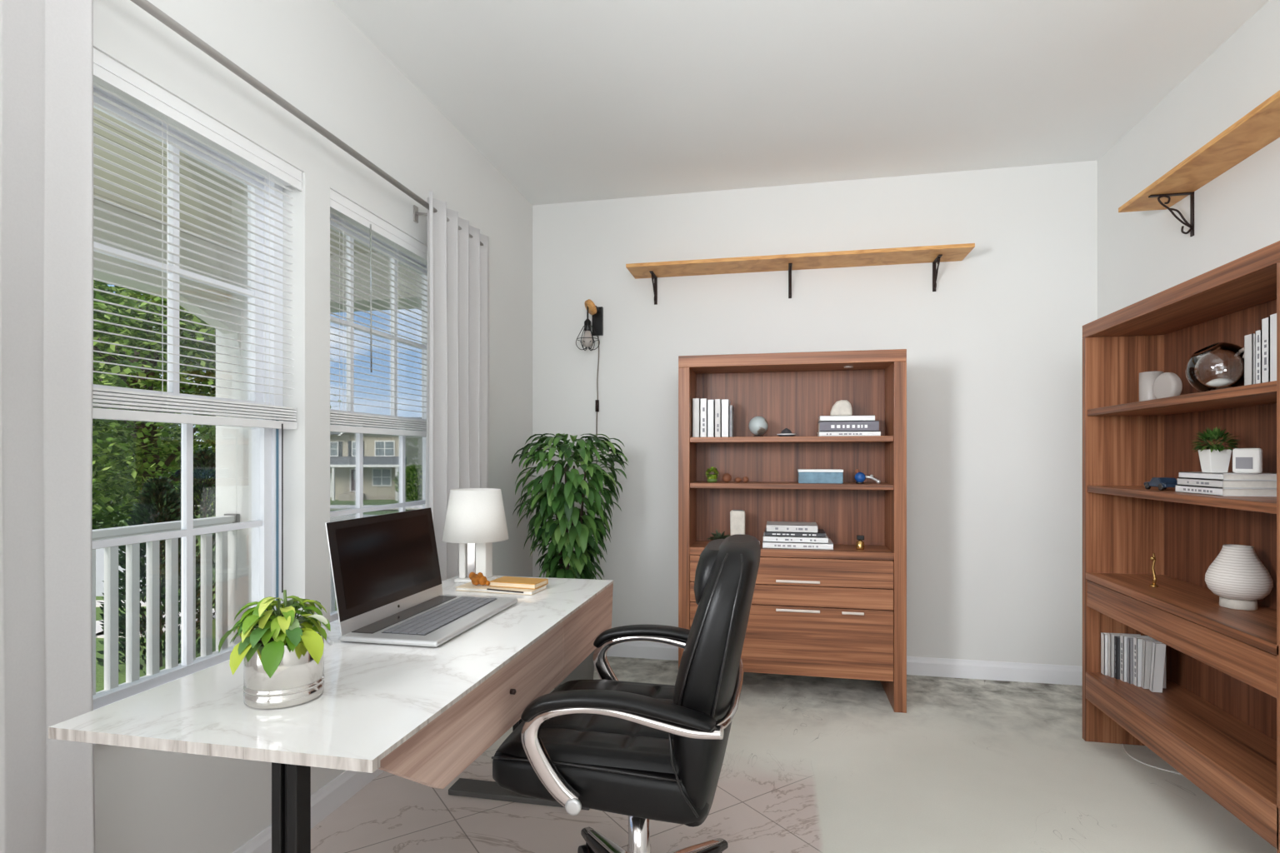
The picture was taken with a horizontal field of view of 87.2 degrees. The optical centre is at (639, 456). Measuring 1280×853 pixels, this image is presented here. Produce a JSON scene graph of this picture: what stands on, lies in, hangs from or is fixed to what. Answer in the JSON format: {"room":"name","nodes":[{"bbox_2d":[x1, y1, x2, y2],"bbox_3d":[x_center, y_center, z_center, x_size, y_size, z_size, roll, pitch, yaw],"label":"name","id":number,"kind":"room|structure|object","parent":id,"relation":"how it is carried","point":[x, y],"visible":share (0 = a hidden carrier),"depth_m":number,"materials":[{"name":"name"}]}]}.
{"room":"office","nodes":[
{"label":"office","id":0,"kind":"room"},
{"bbox_2d":[93,0,532,852],"bbox_3d":[-1.448,-0.175,0.775,0.170,2.750,6.930,0,0,12],"label":"wall","id":1,"kind":"structure","parent":0,"point":[309,53],"depth_m":2.17,"materials":[{"name":"paint"}]},
{"bbox_2d":[91,85,283,745],"bbox_3d":[-1.235,-0.141,1.716,0.195,1.542,0.990,0,0,12],"label":"window","id":2,"kind":"structure","parent":1,"relation":"in","point":[266,522],"depth_m":2.04,"materials":[{"name":"white plastic"}]},
{"bbox_2d":[92,47,302,593],"bbox_3d":[-1.197,-0.244,1.708,0.079,1.335,0.918,0,0,12],"label":"window blind","id":3,"kind":"object","parent":2,"relation":"attached to","point":[110,76],"visible":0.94,"depth_m":1.76,"materials":[{"name":"white plastic"}]},
{"bbox_2d":[130,0,483,245],"bbox_3d":[-1.083,-1.012,1.858,0.106,0.065,2.800,0,0,12],"label":"curtain rod","id":4,"kind":"object","parent":1,"relation":"attached to","point":[145,5],"visible":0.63,"depth_m":1.88,"materials":[{"name":"silver metal"}]},
{"bbox_2d":[0,0,94,852],"bbox_3d":[-1.196,0.059,1.072,0.037,2.242,0.639,0,0,12],"label":"curtain","id":5,"kind":"object","parent":4,"relation":"hanging from","point":[47,786],"visible":0.98,"depth_m":1.30,"materials":[{"name":"white fabric"}]},
{"bbox_2d":[425,190,489,581],"bbox_3d":[-0.794,0.059,2.969,0.087,2.242,0.573,0,0,12],"label":"curtain","id":6,"kind":"object","parent":4,"relation":"hanging from","point":[457,436],"visible":0.59,"depth_m":2.91,"materials":[{"name":"white fabric"}]},
{"bbox_2d":[232,769,384,852],"bbox_3d":[-1.358,1.151,0.756,0.014,0.098,6.930,0,0,12],"label":"baseboard","id":7,"kind":"structure","parent":1,"relation":"attached to","point":[342,788],"depth_m":2.25,"materials":[{"name":"white paint"}]},
{"bbox_2d":[330,213,427,622],"bbox_3d":[-1.022,-0.141,2.747,0.195,1.542,0.990,0,0,12],"label":"window","id":8,"kind":"structure","parent":1,"relation":"in","point":[359,510],"depth_m":2.77,"materials":[{"name":"white plastic"}]},
{"bbox_2d":[330,189,427,437],"bbox_3d":[-0.984,-0.499,2.739,0.079,0.825,0.918,0,0,12],"label":"window blind","id":9,"kind":"object","parent":8,"relation":"attached to","point":[342,207],"visible":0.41,"depth_m":2.58,"materials":[{"name":"white plastic"}]},
{"bbox_2d":[310,656,1276,852],"bbox_3d":[0.153,1.275,0.443,3.440,0.150,7.230,0,0,12],"label":"floor","id":10,"kind":"structure","parent":0,"point":[811,764],"depth_m":2.37,"materials":[{"name":"carpet"}]},
{"bbox_2d":[48,575,613,852],"bbox_3d":[-0.534,0.825,1.780,0.612,0.750,1.480,0,0,12],"label":"desk","id":11,"kind":"object","parent":10,"relation":"on","point":[422,715],"visible":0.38,"depth_m":1.26,"materials":[{"name":"white stone"}]},
{"bbox_2d":[218,590,330,709],"bbox_3d":[-0.672,0.349,1.243,0.178,0.200,0.199,0,0,-36],"label":"potted plant","id":12,"kind":"object","parent":11,"relation":"on","point":[283,661],"visible":1,"depth_m":1.21,"materials":[{"name":"green plant"}]},
{"bbox_2d":[325,507,517,647],"bbox_3d":[-0.568,0.304,1.843,0.296,0.286,0.500,0,0,12],"label":"laptop","id":13,"kind":"object","parent":11,"relation":"on","point":[387,578],"visible":1,"depth_m":1.80,"materials":[{"name":"silver metal"}]},
{"bbox_2d":[381,599,496,635],"bbox_3d":[-0.533,0.432,1.845,0.117,0.001,0.427,0,0,12],"label":"keyboard","id":14,"kind":"object","parent":13,"relation":"on","point":[430,622],"depth_m":1.79,"materials":[{"name":"plastic"}]},
{"bbox_2d":[442,488,508,583],"bbox_3d":[-0.594,0.284,2.433,0.234,0.330,0.234,0,0,12],"label":"table lamp","id":15,"kind":"object","parent":11,"relation":"on","point":[475,520],"visible":0.91,"depth_m":2.36,"materials":[{"name":"white fabric"}]},
{"bbox_2d":[455,581,546,594],"bbox_3d":[-0.469,0.442,2.271,0.280,0.014,0.124,0,0,16],"label":"notebook","id":16,"kind":"object","parent":11,"relation":"on","point":[468,587],"visible":0.75,"depth_m":2.23,"materials":[{"name":"paper"}]},
{"bbox_2d":[468,572,489,585],"bbox_3d":[-0.543,0.414,2.276,0.075,0.047,0.036,0,0,12],"label":"rock","id":17,"kind":"object","parent":16,"relation":"on","point":[477,579],"visible":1,"depth_m":2.27,"materials":[{"name":"orange stone"}]},
{"bbox_2d":[489,576,548,589],"bbox_3d":[-0.410,0.428,2.281,0.170,0.018,0.100,0,0,18],"label":"notebook","id":18,"kind":"object","parent":16,"relation":"on","point":[504,582],"visible":1,"depth_m":2.25,"materials":[{"name":"paper"}]},
{"bbox_2d":[511,433,628,689],"bbox_3d":[-0.365,0.538,3.530,0.626,1.323,0.689,0,0,12],"label":"potted plant","id":19,"kind":"object","parent":10,"relation":"on","point":[572,527],"visible":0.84,"depth_m":3.42,"materials":[{"name":"green plant"}]},
{"bbox_2d":[491,534,760,852],"bbox_3d":[-0.002,0.700,1.670,0.685,1.000,0.667,0,0,12],"label":"office chair","id":20,"kind":"object","parent":10,"relation":"on","point":[643,752],"visible":1,"depth_m":1.44,"materials":[{"name":"black leather"}]},
{"bbox_2d":[495,680,679,774],"bbox_3d":[-0.075,0.656,1.706,0.422,0.030,0.496,0,0,12],"label":"seat cushion","id":21,"kind":"object","parent":20,"relation":"on","point":[590,740],"depth_m":1.52,"materials":[{"name":"black leather"}]},
{"bbox_2d":[678,349,906,713],"bbox_3d":[0.771,0.348,3.505,1.077,1.703,0.542,0,0,12],"label":"bookcase","id":22,"kind":"object","parent":10,"relation":"on","point":[841,612],"visible":0.91,"depth_m":3.35,"materials":[{"name":"brown wood"}]},
{"bbox_2d":[692,398,699,437],"bbox_3d":[0.297,-0.196,3.477,0.036,0.198,0.130,0,0,12],"label":"book","id":23,"kind":"object","parent":22,"relation":"on","point":[696,402],"visible":0.61,"depth_m":3.41,"materials":[{"name":"paper"}]},
{"bbox_2d":[700,398,707,437],"bbox_3d":[0.335,-0.195,3.469,0.034,0.196,0.130,0,0,12],"label":"book","id":24,"kind":"object","parent":22,"relation":"on","point":[703,402],"visible":0.86,"depth_m":3.41,"materials":[{"name":"paper"}]},
{"bbox_2d":[707,400,714,437],"bbox_3d":[0.370,-0.192,3.462,0.033,0.190,0.130,0,0,12],"label":"book","id":25,"kind":"object","parent":22,"relation":"on","point":[711,403],"visible":0.77,"depth_m":3.40,"materials":[{"name":"paper"}]},
{"bbox_2d":[705,466,718,482],"bbox_3d":[0.368,0.091,3.426,0.073,0.082,0.072,0,0,12],"label":"potted plant","id":26,"kind":"object","parent":22,"relation":"on","point":[712,478],"visible":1,"depth_m":3.41,"materials":[{"name":"green plant"}]},
{"bbox_2d":[715,399,721,437],"bbox_3d":[0.405,-0.193,3.454,0.030,0.192,0.130,0,0,12],"label":"book","id":27,"kind":"object","parent":22,"relation":"on","point":[717,402],"visible":0.87,"depth_m":3.39,"materials":[{"name":"paper"}]},
{"bbox_2d":[706,529,729,540],"bbox_3d":[0.403,0.410,3.419,0.126,0.082,0.127,0,0,12],"label":"succulent","id":28,"kind":"object","parent":22,"relation":"on","point":[717,536],"visible":0.56,"depth_m":3.40,"materials":[{"name":"green plant"}]},
{"bbox_2d":[721,399,730,436],"bbox_3d":[0.441,-0.192,3.447,0.037,0.190,0.130,0,0,12],"label":"book","id":29,"kind":"object","parent":22,"relation":"on","point":[726,403],"visible":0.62,"depth_m":3.38,"materials":[{"name":"paper"}]},
{"bbox_2d":[722,473,731,482],"bbox_3d":[0.443,0.109,3.431,0.048,0.046,0.043,0,0,12],"label":"pebble","id":30,"kind":"object","parent":22,"relation":"on","point":[727,477],"visible":1,"depth_m":3.42,"materials":[{"name":"brown wood"}]},
{"bbox_2d":[729,405,734,436],"bbox_3d":[0.470,-0.177,3.441,0.016,0.160,0.130,0,0,12],"label":"book","id":31,"kind":"object","parent":22,"relation":"on","point":[731,407],"visible":0.8,"depth_m":3.38,"materials":[{"name":"paper"}]},
{"bbox_2d":[730,510,744,535],"bbox_3d":[0.497,0.362,3.420,0.076,0.180,0.044,0,0,12],"label":"picture frame","id":32,"kind":"object","parent":22,"relation":"on","point":[737,517],"visible":0.66,"depth_m":3.40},
{"bbox_2d":[735,477,741,482],"bbox_3d":[0.499,0.119,3.420,0.036,0.026,0.032,0,0,12],"label":"pebble","id":33,"kind":"object","parent":22,"relation":"on","point":[737,479],"visible":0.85,"depth_m":3.41,"materials":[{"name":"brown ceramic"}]},
{"bbox_2d":[742,476,748,482],"bbox_3d":[0.536,0.117,3.412,0.030,0.030,0.027,0,0,12],"label":"pebble","id":34,"kind":"object","parent":22,"relation":"on","point":[745,479],"visible":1,"depth_m":3.40,"materials":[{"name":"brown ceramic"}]},
{"bbox_2d":[749,416,768,436],"bbox_3d":[0.597,-0.150,3.389,0.096,0.106,0.096,0,0,12],"label":"globe","id":35,"kind":"object","parent":22,"relation":"on","point":[758,426],"visible":0.94,"depth_m":3.36,"materials":[{"name":"grey glass"}]},
{"bbox_2d":[776,428,795,436],"bbox_3d":[0.734,-0.120,3.371,0.096,0.046,0.094,0,0,12],"label":"ornament","id":36,"kind":"object","parent":22,"relation":"on","point":[786,432],"visible":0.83,"depth_m":3.35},
{"bbox_2d":[762,539,833,549],"bbox_3d":[0.789,0.437,3.380,0.335,0.030,0.200,0,0,12],"label":"book","id":37,"kind":"object","parent":22,"relation":"on","point":[829,546],"visible":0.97,"depth_m":3.28,"materials":[{"name":"paper"}]},
{"bbox_2d":[763,532,828,543],"bbox_3d":[0.779,0.407,3.382,0.310,0.028,0.190,0,0,12],"label":"book","id":38,"kind":"object","parent":37,"relation":"on","point":[766,538],"visible":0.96,"depth_m":3.29,"materials":[{"name":"paper"}]},
{"bbox_2d":[765,528,825,537],"bbox_3d":[0.778,0.383,3.387,0.290,0.020,0.180,0,0,12],"label":"book","id":39,"kind":"object","parent":38,"relation":"on","point":[821,533],"visible":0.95,"depth_m":3.30,"materials":[{"name":"paper"}]},
{"bbox_2d":[766,521,817,533],"bbox_3d":[0.762,0.354,3.381,0.245,0.036,0.170,0,0,12],"label":"book","id":40,"kind":"object","parent":39,"relation":"on","point":[772,527],"visible":1,"depth_m":3.31,"materials":[{"name":"paper"}]},
{"bbox_2d":[797,469,843,484],"bbox_3d":[0.894,0.098,3.338,0.214,0.068,0.104,0,0,12],"label":"storage box","id":41,"kind":"object","parent":22,"relation":"on","point":[805,476],"visible":0.99,"depth_m":3.29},
{"bbox_2d":[817,431,880,436],"bbox_3d":[1.031,-0.109,3.340,0.285,0.024,0.190,0,0,12],"label":"book","id":42,"kind":"object","parent":22,"relation":"on","point":[819,433],"visible":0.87,"depth_m":3.25,"materials":[{"name":"paper"}]},
{"bbox_2d":[818,420,879,431],"bbox_3d":[1.029,-0.147,3.338,0.275,0.050,0.180,0,0,12],"label":"book","id":43,"kind":"object","parent":42,"relation":"on","point":[841,426],"visible":0.91,"depth_m":3.25,"materials":[{"name":"paper"}]},
{"bbox_2d":[818,415,874,421],"bbox_3d":[1.020,-0.185,3.337,0.255,0.026,0.170,0,0,12],"label":"book","id":44,"kind":"object","parent":43,"relation":"on","point":[822,418],"visible":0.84,"depth_m":3.26,"materials":[{"name":"paper"}]},
{"bbox_2d":[830,400,852,415],"bbox_3d":[0.998,-0.238,3.337,0.102,0.080,0.056,0,0,12],"label":"stone sculpture","id":45,"kind":"object","parent":44,"relation":"on","point":[842,407],"visible":0.85,"depth_m":3.31,"materials":[{"name":"white stone"}]},
{"bbox_2d":[855,535,864,549],"bbox_3d":[1.071,0.418,3.271,0.040,0.068,0.040,0,0,12],"label":"perfume bottle","id":46,"kind":"object","parent":22,"relation":"on","point":[859,544],"visible":1,"depth_m":3.26,"materials":[{"name":"gold metal"}]},
{"bbox_2d":[854,469,880,484],"bbox_3d":[1.104,0.097,3.264,0.121,0.070,0.052,0,0,12],"label":"ornament","id":47,"kind":"object","parent":22,"relation":"on","point":[860,477],"visible":1,"depth_m":3.25,"materials":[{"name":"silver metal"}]},
{"bbox_2d":[1121,744,1181,774],"bbox_3d":[2.018,1.196,2.621,0.108,0.006,0.331,0,0,-23],"label":"cable","id":48,"kind":"object","parent":10,"relation":"on","point":[1123,747],"visible":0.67,"depth_m":2.60,"materials":[{"name":"white plastic"}]},
{"bbox_2d":[1082,240,1279,852],"bbox_3d":[1.933,0.322,2.247,0.350,1.757,1.185,0,0,12],"label":"bookcase","id":49,"kind":"object","parent":10,"relation":"on","point":[1215,721],"visible":0.93,"depth_m":2.43,"materials":[{"name":"brown wood"}]},
{"bbox_2d":[1100,632,1107,675],"bbox_3d":[1.984,0.821,2.787,0.120,0.168,0.030,0,0,12],"label":"book","id":50,"kind":"object","parent":49,"relation":"on","point":[1103,636],"visible":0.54,"depth_m":2.79,"materials":[{"name":"paper"}]},
{"bbox_2d":[1114,636,1119,679],"bbox_3d":[1.997,0.820,2.731,0.120,0.170,0.020,0,0,12],"label":"book","id":51,"kind":"object","parent":49,"relation":"on","point":[1117,639],"visible":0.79,"depth_m":2.73,"materials":[{"name":"paper"}]},
{"bbox_2d":[1107,633,1140,677],"bbox_3d":[1.990,0.817,2.757,0.120,0.176,0.026,0,0,12],"label":"book","id":52,"kind":"object","parent":49,"relation":"on","point":[1110,636],"visible":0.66,"depth_m":2.76,"materials":[{"name":"paper"}]},
{"bbox_2d":[1126,637,1133,684],"bbox_3d":[2.010,0.816,2.676,0.120,0.178,0.022,0,0,12],"label":"book","id":53,"kind":"object","parent":49,"relation":"on","point":[1129,641],"visible":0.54,"depth_m":2.68,"materials":[{"name":"paper"}]},
{"bbox_2d":[1120,635,1151,682],"bbox_3d":[2.004,0.814,2.704,0.120,0.182,0.028,0,0,12],"label":"book","id":54,"kind":"object","parent":49,"relation":"on","point":[1122,637],"visible":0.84,"depth_m":2.71,"materials":[{"name":"paper"}]},
{"bbox_2d":[1133,637,1165,688],"bbox_3d":[2.007,0.811,2.649,0.100,0.188,0.030,0,0,12],"label":"book","id":55,"kind":"object","parent":49,"relation":"on","point":[1137,642],"visible":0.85,"depth_m":2.64,"materials":[{"name":"paper"}]},
{"bbox_2d":[1140,639,1159,689],"bbox_3d":[1.987,0.810,2.618,0.050,0.191,0.031,0,0,12],"label":"book","id":56,"kind":"object","parent":49,"relation":"on","point":[1147,644],"visible":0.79,"depth_m":2.61,"materials":[{"name":"paper"}]},
{"bbox_2d":[1139,371,1163,401],"bbox_3d":[1.965,-0.261,2.585,0.076,0.125,0.076,0,0,12],"label":"candle jar","id":57,"kind":"object","parent":49,"relation":"on","point":[1147,379],"visible":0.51,"depth_m":2.56,"materials":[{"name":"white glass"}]},
{"bbox_2d":[1149,553,1158,587],"bbox_3d":[1.926,0.425,2.522,0.028,0.125,0.028,0,0,12],"label":"figurine","id":58,"kind":"object","parent":49,"relation":"on","point":[1152,558],"visible":1,"depth_m":2.52,"materials":[{"name":"gold metal"}]},
{"bbox_2d":[1149,641,1165,692],"bbox_3d":[1.984,0.807,2.578,0.035,0.195,0.045,0,0,12],"label":"book","id":59,"kind":"object","parent":49,"relation":"on","point":[1158,650],"visible":0.93,"depth_m":2.57,"materials":[{"name":"paper"}]},
{"bbox_2d":[1144,477,1177,490],"bbox_3d":[1.894,0.099,2.438,0.060,0.046,0.142,0,0,12],"label":"toy car","id":60,"kind":"object","parent":49,"relation":"on","point":[1162,483],"visible":0.85,"depth_m":2.40,"materials":[{"name":"blue metal"}]},
{"bbox_2d":[1152,372,1182,399],"bbox_3d":[1.943,-0.254,2.478,0.040,0.112,0.102,0,0,-3],"label":"glass ornament","id":61,"kind":"object","parent":49,"relation":"on","point":[1167,384],"visible":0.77,"depth_m":2.46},
{"bbox_2d":[1185,342,1244,392],"bbox_3d":[1.866,-0.283,2.167,0.168,0.169,0.169,0,0,34],"label":"glass bowl","id":62,"kind":"object","parent":49,"relation":"on","point":[1192,378],"visible":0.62,"depth_m":2.15,"materials":[{"name":"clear glass"}]},
{"bbox_2d":[1175,485,1276,496],"bbox_3d":[1.915,0.110,2.172,0.200,0.024,0.250,0,0,12],"label":"book","id":63,"kind":"object","parent":49,"relation":"on","point":[1179,488],"visible":0.94,"depth_m":2.07,"materials":[{"name":"paper"}]},
{"bbox_2d":[1177,478,1276,488],"bbox_3d":[1.915,0.085,2.172,0.195,0.024,0.240,0,0,12],"label":"book","id":64,"kind":"object","parent":63,"relation":"on","point":[1185,482],"visible":0.94,"depth_m":2.07,"materials":[{"name":"paper"}]},
{"bbox_2d":[1179,471,1276,480],"bbox_3d":[1.919,0.063,2.171,0.195,0.020,0.235,0,0,12],"label":"book","id":65,"kind":"object","parent":64,"relation":"on","point":[1212,476],"visible":0.94,"depth_m":2.08,"materials":[{"name":"paper"}]},
{"bbox_2d":[1191,426,1241,472],"bbox_3d":[1.889,-0.024,2.209,0.130,0.153,0.132,0,0,12],"label":"potted plant","id":66,"kind":"object","parent":65,"relation":"on","point":[1216,459],"visible":0.98,"depth_m":2.19,"materials":[{"name":"green plant"}]},
{"bbox_2d":[1232,448,1262,474],"bbox_3d":[1.883,0.013,2.087,0.022,0.078,0.084,0,0,-6],"label":"desk clock","id":67,"kind":"object","parent":65,"relation":"on","point":[1244,460],"visible":1,"depth_m":2.08,"materials":[{"name":"white plastic"}]},
{"bbox_2d":[1205,544,1273,610],"bbox_3d":[1.933,0.388,2.173,0.165,0.199,0.165,0,0,12],"label":"vase","id":68,"kind":"object","parent":49,"relation":"on","point":[1237,575],"visible":1,"depth_m":2.13,"materials":[{"name":"ceramic"}]},
{"bbox_2d":[1244,334,1254,385],"bbox_3d":[1.888,-0.281,1.992,0.150,0.165,0.036,0,0,12],"label":"book","id":69,"kind":"object","parent":49,"relation":"on","point":[1249,340],"visible":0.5,"depth_m":2.00,"materials":[{"name":"paper"}]},
{"bbox_2d":[1255,330,1261,384],"bbox_3d":[1.879,-0.283,1.949,0.150,0.170,0.024,0,0,12],"label":"book","id":70,"kind":"object","parent":49,"relation":"on","point":[1257,333],"visible":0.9,"depth_m":1.96,"materials":[{"name":"paper"}]},
{"bbox_2d":[1261,317,1269,383],"bbox_3d":[1.873,-0.298,1.921,0.150,0.200,0.030,0,0,12],"label":"book","id":71,"kind":"object","parent":49,"relation":"on","point":[1266,322],"visible":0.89,"depth_m":1.93,"materials":[{"name":"paper"}]},
{"bbox_2d":[1270,313,1276,381],"bbox_3d":[1.866,-0.301,1.885,0.150,0.205,0.038,0,0,12],"label":"book","id":72,"kind":"object","parent":49,"relation":"on","point":[1272,317],"visible":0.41,"depth_m":1.90,"materials":[{"name":"paper"}]},
{"bbox_2d":[331,0,1269,205],"bbox_3d":[0.153,-1.650,0.443,3.440,0.200,7.230,0,0,12],"label":"ceiling","id":73,"kind":"structure","parent":0,"point":[570,101],"depth_m":2.77,"materials":[{"name":"paint"}]},
{"bbox_2d":[532,160,1097,666],"bbox_3d":[0.871,-0.175,3.910,3.440,2.750,0.150,0,0,12],"label":"wall","id":74,"kind":"structure","parent":0,"point":[994,354],"depth_m":3.70,"materials":[{"name":"paint"}]},
{"bbox_2d":[575,299,603,464],"bbox_3d":[-0.304,-0.420,3.986,0.140,1.009,0.178,0,0,12],"label":"wall sconce","id":75,"kind":"object","parent":74,"relation":"attached to","point":[595,327],"visible":0.99,"depth_m":4.00,"materials":[{"name":"black metal"}]},
{"bbox_2d":[584,318,591,331],"bbox_3d":[-0.308,-0.777,3.965,0.042,0.075,0.042,0,0,12],"label":"socket","id":76,"kind":"object","parent":75,"relation":"attached to","point":[587,323],"depth_m":3.95,"materials":[{"name":"black metal"}]},
{"bbox_2d":[595,400,599,411],"bbox_3d":[-0.258,-0.305,4.051,0.022,0.070,0.022,0,0,12],"label":"switch","id":77,"kind":"object","parent":75,"relation":"attached to","point":[597,402],"depth_m":4.04,"materials":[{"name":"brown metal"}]},
{"bbox_2d":[625,243,974,304],"bbox_3d":[0.834,-0.992,3.713,1.814,0.180,0.250,0,0,12],"label":"wall shelf","id":78,"kind":"object","parent":74,"relation":"attached to","point":[937,254],"visible":1,"depth_m":3.67,"materials":[{"name":"brown wood"}]},
{"bbox_2d":[606,640,1082,685],"bbox_3d":[0.864,1.151,3.827,3.120,0.098,0.014,0,0,12],"label":"baseboard","id":79,"kind":"structure","parent":74,"relation":"attached to","point":[927,667],"depth_m":3.63,"materials":[{"name":"white paint"}]},
{"bbox_2d":[1097,0,1279,319],"bbox_3d":[1.764,-0.175,0.110,0.150,2.750,6.930,0,0,12],"label":"wall","id":80,"kind":"structure","parent":0,"point":[1142,255],"depth_m":2.70,"materials":[{"name":"paint"}]},
{"bbox_2d":[1118,90,1279,236],"bbox_3d":[1.968,-0.985,1.921,0.185,0.195,2.020,0,0,12],"label":"wall shelf","id":81,"kind":"object","parent":80,"relation":"attached to","point":[1260,127],"visible":1,"depth_m":2.42,"materials":[{"name":"brown wood"}]},
{"label":"outside","id":82,"kind":"structure","parent":0,"visible":0},
{"bbox_2d":[95,482,419,692],"bbox_3d":[-0.051,2.890,25.502,271.557,2.280,229.905,0,0,12],"label":"lawn","id":83,"kind":"structure","parent":82,"point":[99,669],"depth_m":6.74,"materials":[{"name":"green plant"}]},
{"bbox_2d":[95,548,146,596],"bbox_3d":[-7.255,1.490,8.500,2.150,0.720,0.160,0,0,0],"label":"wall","id":84,"kind":"structure","parent":83,"relation":"on","point":[99,552],"depth_m":8.42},
{"bbox_2d":[95,598,199,607],"bbox_3d":[-6.649,1.770,7.968,2.545,0.080,0.488,0,0,-8],"label":"path edge","id":85,"kind":"structure","parent":83,"relation":"on","point":[97,604],"depth_m":7.91,"materials":[{"name":"concrete"}]},
{"bbox_2d":[91,280,211,529],"bbox_3d":[-15.040,-2.119,17.231,8.232,8.702,7.760,0,0,3],"label":"tree","id":86,"kind":"object","parent":83,"relation":"on","point":[107,517],"visible":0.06,"depth_m":16.97,"materials":[{"name":"green plant"}]},
{"bbox_2d":[95,608,215,638],"bbox_3d":[-5.469,1.770,6.845,2.125,0.080,1.157,0,0,-27],"label":"garden path","id":87,"kind":"structure","parent":83,"relation":"on","point":[99,632],"depth_m":6.76,"materials":[{"name":"concrete"}]},
{"bbox_2d":[95,475,215,674],"bbox_3d":[-4.015,0.979,5.590,0.814,1.642,0.824,0,0,12],"label":"shrub","id":88,"kind":"object","parent":83,"relation":"on","point":[156,493],"visible":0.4,"depth_m":5.52,"materials":[{"name":"green plant"}]},
{"bbox_2d":[107,294,215,519],"bbox_3d":[-19.405,-2.481,27.442,10.165,10.317,9.194,0,0,-22],"label":"tree","id":89,"kind":"object","parent":83,"relation":"on","point":[214,450],"visible":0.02,"depth_m":26.85,"materials":[{"name":"green plant"}]},
{"bbox_2d":[145,447,215,629],"bbox_3d":[-4.458,0.852,6.893,1.006,1.896,1.019,0,0,12],"label":"shrub","id":90,"kind":"object","parent":83,"relation":"on","point":[207,469],"visible":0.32,"depth_m":6.80,"materials":[{"name":"green plant"}]},
{"bbox_2d":[158,345,215,510],"bbox_3d":[-24.771,-2.948,40.266,9.536,12.377,9.648,0,0,-15],"label":"tree","id":91,"kind":"object","parent":83,"relation":"on","point":[167,345],"visible":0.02,"depth_m":39.73,"materials":[{"name":"green plant"}]},
{"bbox_2d":[92,280,341,560],"bbox_3d":[-7.407,-0.830,9.914,5.555,5.568,5.208,0,0,-35],"label":"tree","id":92,"kind":"object","parent":83,"relation":"on","point":[144,435],"visible":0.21,"depth_m":9.09,"materials":[{"name":"green plant"}]},
{"bbox_2d":[197,505,422,509],"bbox_3d":[-14.974,2.872,37.999,23.544,0.080,2.200,0,0,0],"label":"street","id":93,"kind":"structure","parent":83,"relation":"on","point":[332,507],"depth_m":37.77,"materials":[{"name":"concrete"}]},
{"bbox_2d":[330,417,422,500],"bbox_3d":[-24.502,0.180,58.589,11.508,7.261,10.020,0,0,0],"label":"house","id":94,"kind":"structure","parent":83,"relation":"on","point":[381,452],"depth_m":55.00,"materials":[{"name":"beige"}]},
{"bbox_2d":[338,441,342,456],"bbox_3d":[-24.475,-0.616,54.969,0.286,1.228,0.060,0,0,0],"label":"shutter","id":95,"kind":"object","parent":94,"relation":"hanging from","point":[340,443],"depth_m":54.94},
{"bbox_2d":[348,440,351,456],"bbox_3d":[-23.711,-0.633,54.969,0.286,1.262,0.060,0,0,0],"label":"shutter","id":96,"kind":"object","parent":94,"relation":"hanging from","point":[349,442],"depth_m":54.94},
{"bbox_2d":[392,464,422,500],"bbox_3d":[-17.133,2.032,51.960,3.708,3.006,3.740,0,0,12],"label":"shrub","id":97,"kind":"object","parent":83,"relation":"on","point":[411,471],"visible":0.47,"depth_m":51.15,"materials":[{"name":"green plant"}]},
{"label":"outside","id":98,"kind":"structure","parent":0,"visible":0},
{"bbox_3d":[-2.647,1.500,1.054,2.288,0.200,6.990,0,0,12],"label":"floor","id":99,"kind":"structure","parent":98,"visible":0},
{"bbox_2d":[91,513,239,695],"bbox_3d":[-2.905,0.843,2.786,0.090,0.955,3.078,0,0,12],"label":"porch railing","id":100,"kind":"object","parent":99,"relation":"on","point":[132,551],"visible":0.52,"depth_m":3.72,"materials":[{"name":"white wood"}]},
{"bbox_2d":[163,294,251,650],"bbox_3d":[-2.611,0.235,4.207,0.280,2.330,0.740,0,0,12],"label":"porch column","id":101,"kind":"structure","parent":99,"relation":"on","point":[233,444],"depth_m":4.29,"materials":[{"name":"white paint"}]},
{"bbox_2d":[93,198,247,310],"bbox_3d":[-3.240,-1.090,1.171,0.320,0.320,6.980,0,0,12],"label":"beam","id":102,"kind":"structure","parent":101,"relation":"on","point":[97,264],"depth_m":3.62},
{"bbox_2d":[93,107,377,255],"bbox_3d":[-2.538,-1.337,1.087,2.088,0.165,7.100,0,0,12],"label":"ceiling","id":103,"kind":"structure","parent":102,"relation":"on","point":[97,192],"depth_m":3.16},
{"bbox_2d":[330,252,421,312],"bbox_3d":[-1.626,-1.105,4.258,1.588,0.290,0.280,0,0,12],"label":"beam","id":104,"kind":"structure","parent":102,"relation":"attached to","point":[334,304],"depth_m":4.13,"materials":[{"name":"beige paint"}]},
{"bbox_2d":[330,514,377,613],"bbox_3d":[-1.644,0.843,4.282,1.580,0.955,0.090,0,0,12],"label":"porch railing","id":105,"kind":"object","parent":101,"relation":"attached to","point":[350,516],"visible":0.02,"depth_m":4.33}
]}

